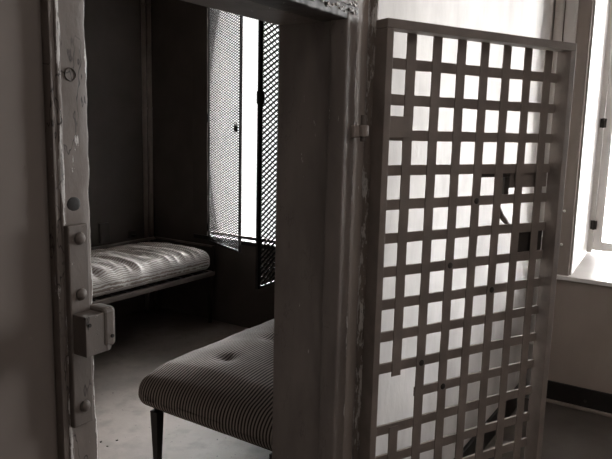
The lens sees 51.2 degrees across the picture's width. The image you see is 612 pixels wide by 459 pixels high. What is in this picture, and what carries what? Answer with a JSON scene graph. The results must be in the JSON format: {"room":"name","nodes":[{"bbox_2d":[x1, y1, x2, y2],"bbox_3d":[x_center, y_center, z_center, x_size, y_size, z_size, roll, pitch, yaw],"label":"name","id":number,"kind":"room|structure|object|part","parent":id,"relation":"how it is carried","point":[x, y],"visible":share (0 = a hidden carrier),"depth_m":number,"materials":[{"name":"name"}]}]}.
{"room":"prison interior","nodes":[
{"label":"prison interior","id":0,"kind":"room"},
{"bbox_2d":[84,0,149,316],"bbox_3d":[-2.316,-0.560,4.283,0.200,2.900,4.290,7,11,33],"label":"wall","id":1,"kind":"structure","parent":0,"point":[112,28],"depth_m":5.22,"materials":[{"name":"paint"}]},
{"bbox_2d":[98,222,109,242],"bbox_3d":[-1.651,0.027,5.224,0.020,0.160,0.100,7,11,33],"label":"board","id":2,"kind":"object","parent":1,"relation":"attached to","point":[103,228],"visible":1,"depth_m":5.21,"materials":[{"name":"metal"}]},
{"bbox_2d":[140,0,149,308],"bbox_3d":[-1.379,-0.725,5.475,0.044,2.900,0.044,7,11,33],"label":"pipe","id":3,"kind":"object","parent":1,"relation":"attached to","point":[142,3],"visible":0.73,"depth_m":5.44,"materials":[{"name":"metal"}]},
{"bbox_2d":[146,0,153,307],"bbox_3d":[-1.346,-0.732,5.525,0.044,2.900,0.044,7,11,33],"label":"pipe","id":4,"kind":"object","parent":1,"relation":"attached to","point":[148,2],"visible":0.74,"depth_m":5.48,"materials":[{"name":"metal"}]},
{"bbox_2d":[0,0,555,458],"bbox_3d":[-0.587,0.004,0.974,0.211,2.900,6.970,7,11,33],"label":"wall","id":5,"kind":"structure","parent":0,"point":[528,18],"depth_m":2.20,"materials":[{"name":"white paint"}]},
{"bbox_2d":[40,0,378,458],"bbox_3d":[-0.193,0.341,1.597,0.274,2.060,1.090,7,11,33],"label":"door frame","id":6,"kind":"structure","parent":5,"relation":"in","point":[327,47],"depth_m":1.83,"materials":[{"name":"paint"}]},
{"bbox_2d":[64,223,114,427],"bbox_3d":[-0.363,0.165,1.084,0.048,0.350,0.068,7,11,33],"label":"lock keeper","id":7,"kind":"object","parent":6,"relation":"attached to","point":[90,328],"visible":1,"depth_m":1.07,"materials":[{"name":"metal"}]},
{"bbox_3d":[-0.385,0.164,1.082,0.013,0.350,0.040,7,11,33],"label":"strike plate","id":8,"kind":"part","parent":7,"relation":"part of","materials":[{"name":"metal"}]},
{"bbox_3d":[0.145,-0.285,1.798,0.058,0.074,0.060,7,11,33],"label":"gate hinge","id":9,"kind":"part","parent":6,"relation":"part of","materials":[{"name":"grey metal"}]},
{"bbox_2d":[359,18,576,458],"bbox_3d":[0.532,0.308,2.158,0.812,1.875,0.089,-4,10,-30],"label":"gate","id":10,"kind":"object","parent":6,"relation":"attached to","point":[525,244],"visible":1,"depth_m":2.11,"materials":[{"name":"metal"}]},
{"bbox_3d":[0.266,-0.303,1.887,0.103,0.062,0.005,-4,10,-30],"label":"hinge plate","id":11,"kind":"part","parent":10,"relation":"part of","materials":[{"name":"brown paint"}]},
{"bbox_3d":[0.562,-0.603,2.000,0.812,0.026,0.056,-4,10,-30],"label":"rail","id":12,"kind":"part","parent":10,"relation":"part of","materials":[{"name":"metal"}]},
{"bbox_3d":[0.688,-0.068,2.226,0.076,0.122,0.024,-4,10,-30],"label":"latch handle","id":13,"kind":"part","parent":10,"relation":"part of","materials":[{"name":"metal"}]},
{"bbox_3d":[0.790,0.040,2.290,0.146,0.091,0.016,-4,10,-30],"label":"lock plate","id":14,"kind":"part","parent":10,"relation":"part of","materials":[{"name":"metal"}]},
{"bbox_3d":[0.778,-0.182,2.243,0.189,0.066,0.012,-4,10,-30],"label":"lock plate","id":15,"kind":"part","parent":10,"relation":"part of","materials":[{"name":"brown paint"}]},
{"bbox_2d":[454,378,526,458],"bbox_3d":[0.772,1.107,3.087,0.020,0.128,2.200,7,11,33],"label":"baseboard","id":16,"kind":"structure","parent":5,"relation":"attached to","point":[469,448],"depth_m":3.38,"materials":[{"name":"black paint"}]},
{"bbox_2d":[93,306,611,458],"bbox_3d":[-0.677,1.430,1.550,6.300,0.100,7.490,7,11,33],"label":"floor","id":17,"kind":"structure","parent":0,"point":[145,339],"depth_m":3.65,"materials":[{"name":"concrete"}]},
{"bbox_2d":[91,237,214,322],"bbox_3d":[-1.572,0.529,4.700,0.715,0.655,1.900,7,11,33],"label":"bed","id":18,"kind":"object","parent":17,"relation":"on","point":[208,274],"visible":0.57,"depth_m":5.15,"materials":[{"name":"paint"}]},
{"bbox_3d":[-1.851,0.185,4.835,0.030,0.020,1.900,7,11,33],"label":"rail","id":19,"kind":"part","parent":18,"relation":"part of","materials":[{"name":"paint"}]},
{"bbox_2d":[91,242,209,297],"bbox_3d":[-1.551,0.293,4.634,0.682,0.227,1.870,7,11,33],"label":"mattress","id":20,"kind":"object","parent":18,"relation":"on","point":[127,266],"visible":0.6,"depth_m":4.72,"materials":[{"name":"grey fabric"}]},
{"bbox_3d":[-1.285,0.471,4.502,0.035,0.035,1.900,7,11,33],"label":"rail","id":21,"kind":"part","parent":18,"relation":"part of","materials":[{"name":"paint"}]},
{"bbox_3d":[-1.336,0.512,5.652,0.044,0.404,0.044,7,11,33],"label":"leg","id":22,"kind":"part","parent":18,"relation":"part of","materials":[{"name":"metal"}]},
{"bbox_3d":[-1.044,0.104,5.423,0.660,0.015,0.020,7,11,33],"label":"foot rail","id":23,"kind":"part","parent":18,"relation":"part of","materials":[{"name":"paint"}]},
{"bbox_3d":[-0.797,0.580,5.305,0.044,0.404,0.044,7,11,33],"label":"leg","id":24,"kind":"part","parent":18,"relation":"part of","materials":[{"name":"metal"}]},
{"bbox_3d":[-0.761,0.238,5.255,0.018,0.214,0.016,7,11,33],"label":"foot post","id":25,"kind":"part","parent":18,"relation":"part of","materials":[{"name":"metal"}]},
{"bbox_2d":[150,408,271,458],"bbox_3d":[0.099,0.909,3.498,0.727,0.360,1.864,7,11,33],"label":"bed","id":26,"kind":"object","parent":17,"relation":"on","point":[156,415],"visible":0.08,"depth_m":2.90,"materials":[{"name":"black metal"}]},
{"bbox_3d":[-0.681,0.989,2.926,0.044,0.342,0.044,7,11,33],"label":"leg","id":27,"kind":"part","parent":26,"relation":"part of","materials":[{"name":"black metal"}]},
{"bbox_2d":[138,319,273,449],"bbox_3d":[0.097,0.622,3.442,0.847,0.221,1.926,7,11,33],"label":"mattress","id":28,"kind":"object","parent":26,"relation":"on","point":[225,386],"visible":0.27,"depth_m":2.75,"materials":[{"name":"grey fabric"}]},
{"bbox_2d":[151,0,611,393],"bbox_3d":[1.351,-0.450,4.149,6.100,2.900,0.520,7,11,33],"label":"wall","id":29,"kind":"structure","parent":0,"point":[236,300],"depth_m":5.28,"materials":[{"name":"paint"}]},
{"bbox_2d":[192,3,274,249],"bbox_3d":[-0.436,-0.896,5.020,1.120,2.055,0.150,7,11,33],"label":"window","id":30,"kind":"structure","parent":29,"relation":"in","point":[199,13],"depth_m":5.23,"materials":[{"name":"paint"}]},
{"bbox_2d":[207,7,242,252],"bbox_3d":[-0.640,-0.864,4.956,0.020,2.028,0.560,-5,11,-34],"label":"screen","id":31,"kind":"object","parent":30,"relation":"attached to","point":[240,45],"visible":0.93,"depth_m":4.94,"materials":[{"name":"metal"}]},
{"bbox_2d":[234,121,237,131],"bbox_3d":[-0.522,-0.765,4.745,0.014,0.077,0.040,-5,11,-37],"label":"padlock","id":32,"kind":"object","parent":31,"relation":"hanging from","point":[236,126],"visible":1,"depth_m":4.74,"materials":[{"name":"metal"}]},
{"bbox_3d":[-0.398,-0.887,5.063,1.000,1.925,0.004,7,11,33],"label":"pane","id":33,"kind":"part","parent":30,"relation":"part of","materials":[{"name":"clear glass"}]},
{"bbox_3d":[-0.463,0.105,5.156,1.100,0.034,0.110,7,11,33],"label":"sill","id":34,"kind":"part","parent":30,"relation":"part of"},
{"bbox_2d":[255,20,278,289],"bbox_3d":[-0.144,-0.701,4.387,0.028,2.150,0.668,6,10,29],"label":"shutter","id":35,"kind":"object","parent":30,"relation":"attached to","point":[261,98],"visible":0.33,"depth_m":4.21,"materials":[{"name":"metal"}]},
{"bbox_2d":[525,0,564,397],"bbox_3d":[1.420,-0.387,3.764,0.057,2.900,0.057,7,11,33],"label":"pipe","id":36,"kind":"object","parent":29,"relation":"attached to","point":[560,4],"visible":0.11,"depth_m":3.71,"materials":[{"name":"grey metal"}]},
{"bbox_2d":[546,380,611,413],"bbox_3d":[2.463,1.113,3.310,2.609,0.128,0.020,7,11,33],"label":"baseboard","id":37,"kind":"structure","parent":29,"relation":"attached to","point":[596,400],"depth_m":3.83,"materials":[{"name":"black paint"}]},
{"bbox_2d":[546,398,611,417],"bbox_3d":[2.457,1.171,3.294,2.589,0.018,0.025,7,11,33],"label":"trim","id":38,"kind":"structure","parent":29,"relation":"attached to","point":[547,399],"depth_m":3.81,"materials":[{"name":"paint"}]},
{"bbox_2d":[557,0,611,286],"bbox_3d":[2.411,-0.650,3.399,1.938,2.040,0.555,7,11,33],"label":"window","id":39,"kind":"structure","parent":29,"relation":"in","point":[588,266],"depth_m":3.79,"materials":[{"name":"paint"}]},
{"bbox_3d":[1.486,-0.719,3.697,0.056,2.040,0.015,7,11,33],"label":"architrave","id":40,"kind":"part","parent":39,"relation":"part of","materials":[{"name":"white paint"}]},
{"bbox_3d":[2.299,-0.629,3.171,1.876,2.015,0.024,7,11,33],"label":"casing","id":41,"kind":"part","parent":39,"relation":"part of","materials":[{"name":"paint"}]},
{"bbox_3d":[2.393,0.308,3.547,1.849,0.101,0.555,7,11,33],"label":"sill","id":42,"kind":"part","parent":39,"relation":"part of","materials":[{"name":"white paint"}]},
{"bbox_3d":[2.573,-0.676,3.587,1.688,1.838,0.060,7,11,33],"label":"frame","id":43,"kind":"part","parent":39,"relation":"part of","materials":[{"name":"white paint"}]},
{"bbox_3d":[2.231,-0.708,3.804,0.812,1.790,0.037,7,11,33],"label":"sash","id":44,"kind":"part","parent":39,"relation":"part of","materials":[{"name":"white paint"}]}
]}

